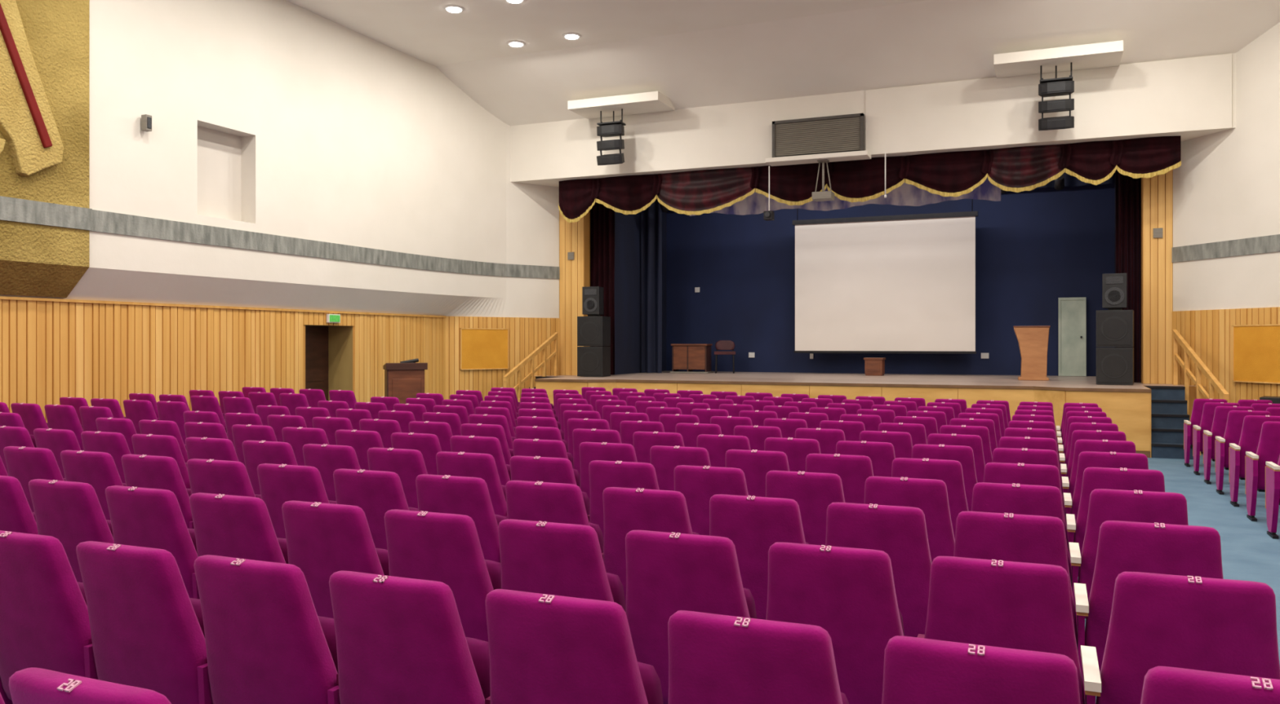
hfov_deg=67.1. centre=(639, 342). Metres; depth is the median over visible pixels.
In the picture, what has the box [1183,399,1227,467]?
seat
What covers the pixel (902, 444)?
seat
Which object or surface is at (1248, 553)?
floor
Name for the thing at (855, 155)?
ledge
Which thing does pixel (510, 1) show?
ceiling light
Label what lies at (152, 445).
seat
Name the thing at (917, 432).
seat
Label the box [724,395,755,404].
seat
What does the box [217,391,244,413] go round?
seat
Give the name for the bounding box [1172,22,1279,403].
wall
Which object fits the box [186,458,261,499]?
seat
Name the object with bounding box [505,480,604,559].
seat
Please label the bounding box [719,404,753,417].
seat
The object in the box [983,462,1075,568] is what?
seat
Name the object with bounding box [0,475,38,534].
seat
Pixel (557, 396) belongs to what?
seat
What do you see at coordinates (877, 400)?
seat
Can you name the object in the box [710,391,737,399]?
seat
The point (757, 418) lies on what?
seat
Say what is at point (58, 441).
seat
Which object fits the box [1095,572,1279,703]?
seat
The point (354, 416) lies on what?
seat
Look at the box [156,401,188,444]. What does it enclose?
seat
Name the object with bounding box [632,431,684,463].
seat
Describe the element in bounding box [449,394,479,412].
seat
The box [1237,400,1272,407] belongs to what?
seat
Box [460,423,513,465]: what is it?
seat
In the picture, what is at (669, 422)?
seat
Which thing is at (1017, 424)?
seat
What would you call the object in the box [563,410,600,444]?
seat
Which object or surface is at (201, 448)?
seat
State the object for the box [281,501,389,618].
seat
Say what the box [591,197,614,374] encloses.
curtain
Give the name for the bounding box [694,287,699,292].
wall socket
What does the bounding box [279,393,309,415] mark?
seat
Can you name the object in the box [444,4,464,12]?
ceiling light
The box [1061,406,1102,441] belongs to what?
seat
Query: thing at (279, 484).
seat
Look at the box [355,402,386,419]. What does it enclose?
seat
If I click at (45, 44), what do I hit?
relief
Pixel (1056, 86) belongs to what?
speaker
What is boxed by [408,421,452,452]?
seat
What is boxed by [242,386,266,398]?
seat
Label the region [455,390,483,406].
seat
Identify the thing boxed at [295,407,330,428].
seat
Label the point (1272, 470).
seat
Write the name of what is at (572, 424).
seat
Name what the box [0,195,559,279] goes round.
trim
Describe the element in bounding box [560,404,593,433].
seat
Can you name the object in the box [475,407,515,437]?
seat
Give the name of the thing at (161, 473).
seat
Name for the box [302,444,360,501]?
seat
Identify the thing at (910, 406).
seat
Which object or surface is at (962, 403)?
seat
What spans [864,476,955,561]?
seat
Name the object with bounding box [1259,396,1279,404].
loudspeaker
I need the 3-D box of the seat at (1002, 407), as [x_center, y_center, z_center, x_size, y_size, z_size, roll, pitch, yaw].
[4.270,1.209,11.757,0.528,0.949,0.364,0,0,23]
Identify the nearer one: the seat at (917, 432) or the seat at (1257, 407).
the seat at (917, 432)
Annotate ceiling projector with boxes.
[812,159,834,201]
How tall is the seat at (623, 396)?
0.949 m
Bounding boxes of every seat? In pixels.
[0,402,9,413]
[0,412,36,448]
[0,426,34,473]
[0,456,8,476]
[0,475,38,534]
[0,530,97,701]
[0,677,13,703]
[0,693,4,703]
[3,446,65,512]
[8,667,171,703]
[10,403,48,435]
[28,479,114,582]
[33,428,80,478]
[44,404,84,451]
[59,397,88,425]
[60,450,126,520]
[75,541,213,703]
[79,406,113,431]
[80,431,130,484]
[90,398,125,418]
[95,417,137,454]
[105,485,199,599]
[121,454,194,529]
[123,400,159,434]
[128,393,159,418]
[131,434,191,488]
[138,419,187,462]
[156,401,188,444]
[159,394,190,411]
[183,411,226,434]
[184,422,227,439]
[185,437,239,462]
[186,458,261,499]
[189,390,220,411]
[189,493,288,564]
[190,395,226,433]
[194,555,340,703]
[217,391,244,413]
[222,396,254,431]
[224,413,262,446]
[231,424,277,466]
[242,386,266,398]
[242,440,297,494]
[248,391,277,414]
[256,405,290,426]
[257,463,336,538]
[266,414,306,442]
[270,387,294,406]
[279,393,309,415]
[281,426,328,466]
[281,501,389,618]
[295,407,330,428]
[298,389,326,408]
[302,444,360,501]
[311,417,352,445]
[317,400,349,417]
[328,390,356,409]
[328,571,490,703]
[333,469,418,550]
[334,430,383,471]
[335,408,372,431]
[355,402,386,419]
[359,418,401,448]
[367,448,427,509]
[370,396,399,411]
[377,410,415,433]
[384,509,501,642]
[391,432,441,475]
[393,404,426,422]
[405,398,435,413]
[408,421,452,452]
[415,474,507,563]
[416,393,444,405]
[422,412,461,435]
[433,405,468,425]
[435,451,507,519]
[442,399,475,416]
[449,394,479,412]
[449,435,511,485]
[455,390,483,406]
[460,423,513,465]
[468,414,515,449]
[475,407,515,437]
[480,400,517,427]
[484,395,518,419]
[484,589,663,703]
[488,391,519,413]
[490,387,519,407]
[497,519,626,613]
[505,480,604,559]
[509,456,590,522]
[512,439,580,488]
[515,426,573,467]
[516,416,568,453]
[518,408,564,439]
[519,402,560,430]
[520,392,555,414]
[520,396,558,422]
[521,388,553,408]
[552,389,578,411]
[555,393,582,417]
[557,398,587,424]
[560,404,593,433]
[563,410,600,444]
[567,418,609,457]
[572,428,622,475]
[579,442,637,503]
[581,386,605,399]
[585,391,612,404]
[588,460,659,541]
[590,395,618,411]
[595,400,626,419]
[602,405,636,430]
[602,487,698,605]
[609,412,649,435]
[612,388,637,397]
[618,391,645,401]
[620,421,664,446]
[625,530,756,703]
[626,395,656,407]
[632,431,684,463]
[635,400,667,413]
[644,389,670,396]
[645,407,682,422]
[649,445,711,491]
[653,393,680,401]
[658,414,699,433]
[663,397,694,408]
[667,610,848,703]
[674,465,748,536]
[675,422,721,447]
[676,390,703,398]
[676,402,710,415]
[688,394,717,403]
[691,408,728,424]
[697,434,751,467]
[702,399,733,409]
[709,494,808,620]
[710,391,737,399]
[710,416,752,435]
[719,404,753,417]
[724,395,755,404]
[725,449,789,497]
[733,426,782,451]
[738,410,777,426]
[742,400,774,411]
[745,392,773,400]
[763,396,793,406]
[763,405,799,418]
[764,418,807,438]
[764,437,821,472]
[765,471,844,546]
[765,542,924,703]
[780,393,808,402]
[783,401,817,413]
[788,412,828,428]
[795,428,845,454]
[801,398,832,408]
[805,453,873,504]
[808,407,846,421]
[817,395,846,403]
[819,420,865,441]
[825,502,932,638]
[826,403,861,414]
[835,440,895,477]
[840,414,881,431]
[842,399,874,409]
[855,396,885,404]
[857,408,895,423]
[859,431,912,458]
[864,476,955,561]
[871,404,906,417]
[878,422,927,446]
[881,636,1080,703]
[884,400,917,412]
[891,457,968,539]
[893,416,937,441]
[894,397,925,408]
[906,410,946,434]
[911,444,977,511]
[917,406,955,425]
[924,556,1101,703]
[926,402,961,418]
[927,433,985,483]
[934,399,967,413]
[939,425,992,465]
[949,418,997,457]
[953,511,1088,702]
[958,413,1001,448]
[964,408,1004,437]
[971,404,1008,429]
[971,482,1080,622]
[976,400,1011,423]
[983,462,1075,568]
[991,448,1071,547]
[998,436,1069,515]
[1004,427,1066,489]
[1008,420,1065,484]
[1011,414,1063,468]
[1014,409,1062,459]
[1017,405,1061,439]
[1019,401,1060,444]
[1060,403,1097,433]
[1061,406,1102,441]
[1062,411,1106,453]
[1062,416,1111,464]
[1064,422,1118,476]
[1066,430,1126,493]
[1067,440,1136,514]
[1071,451,1148,538]
[1073,467,1164,577]
[1077,488,1188,618]
[1084,520,1223,674]
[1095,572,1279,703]
[1140,666,1279,703]
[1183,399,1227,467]
[1192,402,1239,475]
[1203,406,1253,484]
[1214,410,1271,495]
[1228,415,1279,507]
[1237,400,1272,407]
[1244,421,1279,522]
[1250,403,1279,411]
[1265,454,1279,539]
[1266,407,1279,416]
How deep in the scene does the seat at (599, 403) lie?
11.54 m
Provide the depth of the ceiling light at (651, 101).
18.09 m
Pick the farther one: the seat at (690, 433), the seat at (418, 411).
the seat at (418, 411)
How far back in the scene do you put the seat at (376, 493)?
4.99 m
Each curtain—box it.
[558,135,1181,222]
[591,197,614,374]
[640,196,662,373]
[689,177,1000,216]
[1035,172,1112,188]
[1115,169,1141,382]
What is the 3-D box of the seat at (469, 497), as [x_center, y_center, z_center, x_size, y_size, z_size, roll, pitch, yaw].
[-0.876,1.132,4.923,0.528,0.949,0.364,0,0,23]
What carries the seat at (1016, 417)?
on the floor
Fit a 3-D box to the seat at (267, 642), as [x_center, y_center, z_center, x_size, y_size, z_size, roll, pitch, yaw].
[-1.113,1.121,3.021,0.528,0.949,0.364,0,0,23]
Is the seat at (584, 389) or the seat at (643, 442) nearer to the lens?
the seat at (643, 442)
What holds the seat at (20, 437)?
on the floor
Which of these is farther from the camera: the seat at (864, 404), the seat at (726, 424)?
the seat at (864, 404)
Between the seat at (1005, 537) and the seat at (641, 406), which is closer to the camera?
the seat at (1005, 537)
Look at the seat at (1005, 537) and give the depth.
3.77 m
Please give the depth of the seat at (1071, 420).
9.53 m
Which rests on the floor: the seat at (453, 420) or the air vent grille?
the seat at (453, 420)
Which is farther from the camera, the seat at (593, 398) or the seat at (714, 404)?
the seat at (593, 398)
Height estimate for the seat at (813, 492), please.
0.949 m
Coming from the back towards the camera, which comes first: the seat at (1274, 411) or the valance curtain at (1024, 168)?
the valance curtain at (1024, 168)
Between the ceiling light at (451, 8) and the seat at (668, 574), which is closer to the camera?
the seat at (668, 574)
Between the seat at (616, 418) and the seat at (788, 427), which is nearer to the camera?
the seat at (788, 427)
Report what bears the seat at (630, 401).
on the floor
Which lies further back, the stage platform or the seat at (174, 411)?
the stage platform
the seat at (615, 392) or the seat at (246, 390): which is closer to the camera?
the seat at (246, 390)
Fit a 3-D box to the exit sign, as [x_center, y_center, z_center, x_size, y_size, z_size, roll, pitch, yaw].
[-5.045,-0.400,15.907,0.055,0.140,0.280,0,0,23]
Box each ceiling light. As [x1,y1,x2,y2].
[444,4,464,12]
[505,0,524,3]
[506,40,524,46]
[562,32,581,39]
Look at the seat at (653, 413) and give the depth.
10.29 m
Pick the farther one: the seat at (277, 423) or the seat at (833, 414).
the seat at (833, 414)
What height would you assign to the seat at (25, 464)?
0.949 m
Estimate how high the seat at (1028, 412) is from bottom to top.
0.949 m
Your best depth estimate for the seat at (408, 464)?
6.02 m
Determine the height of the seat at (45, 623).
0.949 m
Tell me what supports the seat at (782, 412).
on the floor
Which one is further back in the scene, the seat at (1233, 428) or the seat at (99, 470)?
the seat at (1233, 428)
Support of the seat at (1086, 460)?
on the floor
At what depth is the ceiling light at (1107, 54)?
15.15 m
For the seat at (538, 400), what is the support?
on the floor
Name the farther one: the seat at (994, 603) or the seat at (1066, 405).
the seat at (1066, 405)
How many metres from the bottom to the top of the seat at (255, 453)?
0.949 m
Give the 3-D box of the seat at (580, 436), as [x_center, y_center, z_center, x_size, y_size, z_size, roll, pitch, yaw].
[-0.278,1.147,7.673,0.528,0.949,0.364,0,0,23]
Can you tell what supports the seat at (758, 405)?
on the floor
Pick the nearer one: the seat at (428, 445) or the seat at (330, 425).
the seat at (428, 445)
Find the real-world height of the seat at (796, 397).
0.949 m
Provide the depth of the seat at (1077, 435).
7.83 m
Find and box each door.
[305,325,328,400]
[1058,297,1086,376]
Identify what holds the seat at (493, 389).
on the floor
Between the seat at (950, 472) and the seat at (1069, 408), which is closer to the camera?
the seat at (950, 472)
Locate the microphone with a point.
(885, 196)
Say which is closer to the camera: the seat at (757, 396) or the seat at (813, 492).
the seat at (813, 492)
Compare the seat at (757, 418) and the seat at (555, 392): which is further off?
the seat at (555, 392)
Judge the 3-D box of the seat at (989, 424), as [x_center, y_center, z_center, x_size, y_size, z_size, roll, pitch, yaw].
[3.193,1.186,9.209,0.528,0.949,0.364,0,0,23]
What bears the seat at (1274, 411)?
on the floor
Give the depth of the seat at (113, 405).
10.93 m
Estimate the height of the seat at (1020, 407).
0.949 m
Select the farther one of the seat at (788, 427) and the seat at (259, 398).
the seat at (259, 398)
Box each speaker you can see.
[596,108,626,165]
[1038,62,1074,130]
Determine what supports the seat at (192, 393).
on the floor
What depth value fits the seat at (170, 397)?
11.78 m
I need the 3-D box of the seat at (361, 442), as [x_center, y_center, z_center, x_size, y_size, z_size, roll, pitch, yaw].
[-2.073,1.133,7.430,0.528,0.949,0.364,0,0,23]
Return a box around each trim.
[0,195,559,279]
[1172,234,1279,262]
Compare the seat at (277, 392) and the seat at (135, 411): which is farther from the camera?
the seat at (277, 392)
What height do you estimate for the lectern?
1.336 m
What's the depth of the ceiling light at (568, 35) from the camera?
16.28 m
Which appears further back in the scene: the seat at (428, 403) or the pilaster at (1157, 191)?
the pilaster at (1157, 191)
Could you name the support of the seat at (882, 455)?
on the floor
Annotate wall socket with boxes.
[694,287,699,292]
[748,352,755,357]
[809,353,813,359]
[981,353,988,359]
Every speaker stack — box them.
[577,286,610,377]
[1096,273,1133,385]
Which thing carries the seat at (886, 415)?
on the floor
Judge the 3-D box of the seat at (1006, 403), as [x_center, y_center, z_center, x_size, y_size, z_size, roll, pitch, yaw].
[4.629,1.217,12.606,0.528,0.949,0.364,0,0,23]
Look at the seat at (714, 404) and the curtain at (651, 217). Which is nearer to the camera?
the seat at (714, 404)
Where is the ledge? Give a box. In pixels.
[765,150,871,166]
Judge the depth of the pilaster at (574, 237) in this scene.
20.39 m
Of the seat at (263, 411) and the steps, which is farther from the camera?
the steps
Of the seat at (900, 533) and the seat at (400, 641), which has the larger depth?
the seat at (900, 533)
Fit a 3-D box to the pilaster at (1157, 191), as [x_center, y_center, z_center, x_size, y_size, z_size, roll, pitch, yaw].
[8.690,-1.291,16.233,0.443,3.958,0.330,0,0,23]
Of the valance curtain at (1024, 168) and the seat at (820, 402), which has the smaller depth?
the seat at (820, 402)
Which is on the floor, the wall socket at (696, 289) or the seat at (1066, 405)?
the seat at (1066, 405)
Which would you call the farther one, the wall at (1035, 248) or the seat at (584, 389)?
the wall at (1035, 248)
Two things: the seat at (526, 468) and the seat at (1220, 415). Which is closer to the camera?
the seat at (526, 468)
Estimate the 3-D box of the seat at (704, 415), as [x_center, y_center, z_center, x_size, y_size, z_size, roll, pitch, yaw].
[0.798,1.164,10.221,0.528,0.949,0.364,0,0,23]
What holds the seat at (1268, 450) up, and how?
on the floor
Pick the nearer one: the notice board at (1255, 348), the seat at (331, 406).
the seat at (331, 406)
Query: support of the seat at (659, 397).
on the floor
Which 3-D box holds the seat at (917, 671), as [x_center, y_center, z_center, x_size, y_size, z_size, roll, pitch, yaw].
[0.799,1.125,2.205,0.528,0.949,0.360,0,0,23]
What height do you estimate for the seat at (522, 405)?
0.949 m
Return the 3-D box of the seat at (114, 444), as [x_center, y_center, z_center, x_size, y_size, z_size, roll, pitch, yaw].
[-3.871,1.122,7.189,0.528,0.949,0.364,0,0,23]
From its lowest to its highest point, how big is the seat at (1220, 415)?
0.949 m
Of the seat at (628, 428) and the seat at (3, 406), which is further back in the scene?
the seat at (3, 406)
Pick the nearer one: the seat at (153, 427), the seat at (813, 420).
the seat at (153, 427)
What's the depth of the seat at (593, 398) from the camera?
12.60 m
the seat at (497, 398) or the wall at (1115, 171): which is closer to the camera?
the seat at (497, 398)
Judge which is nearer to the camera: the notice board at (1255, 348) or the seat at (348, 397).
the seat at (348, 397)
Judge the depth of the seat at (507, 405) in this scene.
11.07 m
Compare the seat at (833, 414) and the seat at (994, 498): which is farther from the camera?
the seat at (833, 414)
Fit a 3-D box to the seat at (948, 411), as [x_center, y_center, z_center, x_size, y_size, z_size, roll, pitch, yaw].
[3.432,1.196,11.110,0.528,0.949,0.364,0,0,23]
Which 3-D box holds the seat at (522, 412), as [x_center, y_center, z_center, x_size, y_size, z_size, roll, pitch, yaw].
[-0.997,1.146,9.978,0.528,0.949,0.364,0,0,23]
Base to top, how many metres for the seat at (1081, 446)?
0.949 m
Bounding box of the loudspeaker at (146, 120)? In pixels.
[141,114,151,131]
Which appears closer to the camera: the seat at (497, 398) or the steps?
the seat at (497, 398)
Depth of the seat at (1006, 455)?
6.31 m
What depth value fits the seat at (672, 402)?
12.19 m
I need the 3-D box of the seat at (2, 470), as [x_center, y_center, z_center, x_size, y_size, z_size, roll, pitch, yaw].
[-4.229,1.119,6.339,0.528,0.949,0.364,0,0,23]
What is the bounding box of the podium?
[1013,325,1050,381]
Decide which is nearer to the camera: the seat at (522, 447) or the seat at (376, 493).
the seat at (376, 493)
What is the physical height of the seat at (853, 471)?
0.949 m
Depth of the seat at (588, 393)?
13.65 m
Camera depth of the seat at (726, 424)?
9.03 m
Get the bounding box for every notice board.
[459,328,508,370]
[1232,324,1279,384]
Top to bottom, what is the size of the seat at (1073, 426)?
0.949 m
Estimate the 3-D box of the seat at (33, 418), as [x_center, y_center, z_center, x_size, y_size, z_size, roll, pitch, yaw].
[-6.385,1.106,10.253,0.528,0.949,0.364,0,0,23]
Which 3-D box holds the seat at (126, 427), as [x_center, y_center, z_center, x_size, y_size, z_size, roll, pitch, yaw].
[-4.486,1.119,8.451,0.566,0.949,0.366,0,0,23]
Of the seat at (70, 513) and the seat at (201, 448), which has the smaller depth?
the seat at (70, 513)
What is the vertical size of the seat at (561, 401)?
0.949 m
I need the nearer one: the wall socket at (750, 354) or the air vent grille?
the air vent grille
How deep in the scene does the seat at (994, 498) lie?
4.61 m
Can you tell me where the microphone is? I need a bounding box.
[884,152,886,197]
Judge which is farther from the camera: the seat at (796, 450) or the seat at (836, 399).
the seat at (836, 399)
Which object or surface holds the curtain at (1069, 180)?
hanging from the ceiling
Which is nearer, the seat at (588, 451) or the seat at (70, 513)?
the seat at (70, 513)
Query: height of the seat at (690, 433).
0.949 m
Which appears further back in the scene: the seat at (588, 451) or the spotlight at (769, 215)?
the spotlight at (769, 215)
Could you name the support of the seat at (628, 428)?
on the floor
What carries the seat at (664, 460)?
on the floor
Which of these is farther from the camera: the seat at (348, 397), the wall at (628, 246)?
the wall at (628, 246)
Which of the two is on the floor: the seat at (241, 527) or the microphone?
the seat at (241, 527)
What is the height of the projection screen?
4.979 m
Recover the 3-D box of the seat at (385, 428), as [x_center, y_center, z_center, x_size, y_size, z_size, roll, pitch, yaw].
[-2.195,1.134,8.483,0.528,0.949,0.364,0,0,23]
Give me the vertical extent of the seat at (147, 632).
0.949 m
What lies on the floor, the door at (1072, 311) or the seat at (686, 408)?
the seat at (686, 408)
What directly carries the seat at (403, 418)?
on the floor
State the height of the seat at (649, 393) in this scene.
0.949 m
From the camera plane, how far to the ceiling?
15.79 m
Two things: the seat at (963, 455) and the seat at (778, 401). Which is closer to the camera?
the seat at (963, 455)
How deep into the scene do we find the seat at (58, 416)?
9.90 m
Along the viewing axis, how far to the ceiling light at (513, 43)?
16.69 m
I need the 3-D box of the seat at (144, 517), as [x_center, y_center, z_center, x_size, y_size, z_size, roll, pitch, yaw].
[-2.192,1.123,4.478,0.528,0.949,0.364,0,0,23]
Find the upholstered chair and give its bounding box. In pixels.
[714,340,735,373]
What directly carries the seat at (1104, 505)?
on the floor
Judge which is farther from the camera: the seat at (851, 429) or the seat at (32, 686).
the seat at (851, 429)
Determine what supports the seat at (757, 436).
on the floor
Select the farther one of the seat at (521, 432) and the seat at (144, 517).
the seat at (521, 432)
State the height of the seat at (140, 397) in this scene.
0.949 m
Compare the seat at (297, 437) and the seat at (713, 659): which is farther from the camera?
the seat at (297, 437)
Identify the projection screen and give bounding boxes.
[792,199,977,354]
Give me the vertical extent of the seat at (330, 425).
0.949 m
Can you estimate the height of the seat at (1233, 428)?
0.949 m
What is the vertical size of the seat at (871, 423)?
0.949 m
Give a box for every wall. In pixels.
[0,0,559,422]
[510,53,1235,186]
[590,209,666,375]
[666,173,1114,376]
[1114,170,1115,347]
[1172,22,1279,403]
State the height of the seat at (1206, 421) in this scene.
0.949 m
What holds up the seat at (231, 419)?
on the floor
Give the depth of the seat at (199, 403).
11.60 m
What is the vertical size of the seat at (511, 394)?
0.949 m
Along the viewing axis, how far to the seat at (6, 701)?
3.52 m
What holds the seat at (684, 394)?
on the floor
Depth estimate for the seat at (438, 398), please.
12.51 m
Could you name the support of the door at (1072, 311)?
on the stage platform
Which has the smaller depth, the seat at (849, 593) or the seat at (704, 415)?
the seat at (849, 593)
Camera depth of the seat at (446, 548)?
3.73 m
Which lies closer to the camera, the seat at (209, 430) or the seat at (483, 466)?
the seat at (483, 466)
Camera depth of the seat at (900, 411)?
11.13 m
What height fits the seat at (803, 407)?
0.949 m
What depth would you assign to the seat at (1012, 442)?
7.15 m
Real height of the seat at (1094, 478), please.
0.949 m
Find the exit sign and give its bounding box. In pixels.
[326,314,340,323]
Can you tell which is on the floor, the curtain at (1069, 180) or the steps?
the steps
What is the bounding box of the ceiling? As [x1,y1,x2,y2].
[286,0,1279,125]
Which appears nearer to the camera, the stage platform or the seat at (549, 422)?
the seat at (549, 422)
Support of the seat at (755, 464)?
on the floor
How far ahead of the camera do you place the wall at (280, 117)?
14.52 m
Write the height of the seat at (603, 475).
0.949 m
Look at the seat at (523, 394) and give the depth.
12.98 m
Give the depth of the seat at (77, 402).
11.14 m
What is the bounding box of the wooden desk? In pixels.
[670,344,713,373]
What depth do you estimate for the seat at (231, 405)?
11.39 m
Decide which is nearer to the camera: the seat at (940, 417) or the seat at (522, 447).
the seat at (522, 447)
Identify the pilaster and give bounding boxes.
[559,206,590,375]
[1141,168,1173,384]
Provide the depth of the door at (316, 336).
16.36 m
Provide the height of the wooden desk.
0.660 m
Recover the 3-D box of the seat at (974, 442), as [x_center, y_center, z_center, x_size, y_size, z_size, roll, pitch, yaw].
[2.476,1.171,7.511,0.528,0.949,0.364,0,0,23]
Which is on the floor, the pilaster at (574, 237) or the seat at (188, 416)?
the seat at (188, 416)
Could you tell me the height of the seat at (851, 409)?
0.949 m
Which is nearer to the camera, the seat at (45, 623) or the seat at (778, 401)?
the seat at (45, 623)
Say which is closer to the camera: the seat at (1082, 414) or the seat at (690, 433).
the seat at (690, 433)
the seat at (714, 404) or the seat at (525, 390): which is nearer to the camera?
the seat at (714, 404)
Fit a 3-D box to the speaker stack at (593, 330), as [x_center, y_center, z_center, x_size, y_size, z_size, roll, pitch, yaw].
[-0.938,-0.225,19.620,0.540,1.810,0.522,0,0,17]
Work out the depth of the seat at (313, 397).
13.29 m
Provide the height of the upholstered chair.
0.740 m
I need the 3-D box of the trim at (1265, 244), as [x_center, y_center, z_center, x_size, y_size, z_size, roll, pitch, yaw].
[6.093,-1.455,5.202,1.609,0.250,22.272,0,0,18]
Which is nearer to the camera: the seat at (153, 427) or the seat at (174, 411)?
the seat at (153, 427)
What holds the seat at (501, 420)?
on the floor
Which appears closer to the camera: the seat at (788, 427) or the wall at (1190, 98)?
the seat at (788, 427)
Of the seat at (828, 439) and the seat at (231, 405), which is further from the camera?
the seat at (231, 405)
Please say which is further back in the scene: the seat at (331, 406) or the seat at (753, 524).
the seat at (331, 406)
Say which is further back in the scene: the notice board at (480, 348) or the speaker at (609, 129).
the notice board at (480, 348)
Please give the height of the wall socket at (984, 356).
0.120 m
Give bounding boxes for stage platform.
[524,371,1206,457]
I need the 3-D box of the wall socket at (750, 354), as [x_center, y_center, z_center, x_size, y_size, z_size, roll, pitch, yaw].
[2.618,0.290,22.646,0.140,0.120,0.036,0,0,23]
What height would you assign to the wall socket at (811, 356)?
0.120 m
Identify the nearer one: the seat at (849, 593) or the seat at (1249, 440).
the seat at (849, 593)
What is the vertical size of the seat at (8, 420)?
0.949 m
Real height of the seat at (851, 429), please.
0.949 m
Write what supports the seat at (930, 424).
on the floor
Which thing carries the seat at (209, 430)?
on the floor
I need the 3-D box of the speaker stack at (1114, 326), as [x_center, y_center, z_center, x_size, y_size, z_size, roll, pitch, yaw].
[7.830,-0.225,15.917,0.540,1.810,0.522,0,0,29]
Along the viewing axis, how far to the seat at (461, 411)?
10.21 m
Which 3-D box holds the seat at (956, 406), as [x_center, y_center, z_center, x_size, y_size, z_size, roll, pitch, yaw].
[3.791,1.204,11.960,0.528,0.949,0.364,0,0,23]
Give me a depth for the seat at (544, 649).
2.48 m
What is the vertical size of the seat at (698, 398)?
0.949 m
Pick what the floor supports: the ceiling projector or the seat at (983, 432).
the seat at (983, 432)
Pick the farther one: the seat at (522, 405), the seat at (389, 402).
the seat at (389, 402)
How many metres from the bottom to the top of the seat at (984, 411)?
0.949 m
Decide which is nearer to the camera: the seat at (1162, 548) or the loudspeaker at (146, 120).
the seat at (1162, 548)
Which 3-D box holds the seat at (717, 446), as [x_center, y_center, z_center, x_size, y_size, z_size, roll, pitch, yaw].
[0.680,1.153,7.268,0.528,0.949,0.364,0,0,23]
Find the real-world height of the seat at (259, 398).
0.949 m
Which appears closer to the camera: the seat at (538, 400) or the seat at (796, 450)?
the seat at (796, 450)
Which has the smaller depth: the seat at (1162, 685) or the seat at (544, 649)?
the seat at (1162, 685)
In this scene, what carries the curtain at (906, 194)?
hanging from the ceiling
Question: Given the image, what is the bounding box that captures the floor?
[1077,453,1279,701]
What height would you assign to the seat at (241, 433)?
0.949 m
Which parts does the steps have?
handrail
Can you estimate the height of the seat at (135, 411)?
0.949 m
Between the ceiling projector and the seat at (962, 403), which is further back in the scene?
the ceiling projector
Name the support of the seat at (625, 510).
on the floor
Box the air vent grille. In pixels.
[772,112,864,157]
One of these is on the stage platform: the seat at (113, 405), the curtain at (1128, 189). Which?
the curtain at (1128, 189)
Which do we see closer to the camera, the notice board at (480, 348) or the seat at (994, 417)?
the seat at (994, 417)
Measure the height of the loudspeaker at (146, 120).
0.200 m
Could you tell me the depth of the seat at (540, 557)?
3.53 m
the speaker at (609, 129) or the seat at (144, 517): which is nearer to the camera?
the seat at (144, 517)
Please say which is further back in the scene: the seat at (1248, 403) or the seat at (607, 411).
the seat at (1248, 403)
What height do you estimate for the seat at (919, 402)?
0.949 m
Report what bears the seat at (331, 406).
on the floor
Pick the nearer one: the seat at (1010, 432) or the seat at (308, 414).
the seat at (1010, 432)
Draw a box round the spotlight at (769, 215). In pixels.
[763,165,774,221]
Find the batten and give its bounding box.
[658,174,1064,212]
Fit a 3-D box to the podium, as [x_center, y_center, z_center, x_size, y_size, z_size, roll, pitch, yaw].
[7.213,0.191,17.794,0.620,0.995,0.480,0,0,20]
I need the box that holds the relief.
[0,0,89,297]
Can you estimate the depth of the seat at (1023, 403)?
12.24 m
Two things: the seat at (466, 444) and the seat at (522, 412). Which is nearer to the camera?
the seat at (466, 444)
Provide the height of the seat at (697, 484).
0.949 m
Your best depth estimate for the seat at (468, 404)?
11.26 m
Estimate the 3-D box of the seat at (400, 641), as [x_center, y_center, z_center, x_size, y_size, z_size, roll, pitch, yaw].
[-0.635,1.122,2.819,0.528,0.949,0.364,0,0,23]
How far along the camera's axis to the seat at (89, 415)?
9.72 m
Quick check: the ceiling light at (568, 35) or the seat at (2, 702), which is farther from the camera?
the ceiling light at (568, 35)
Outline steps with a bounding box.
[1144,329,1229,459]
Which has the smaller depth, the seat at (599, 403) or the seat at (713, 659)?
the seat at (713, 659)

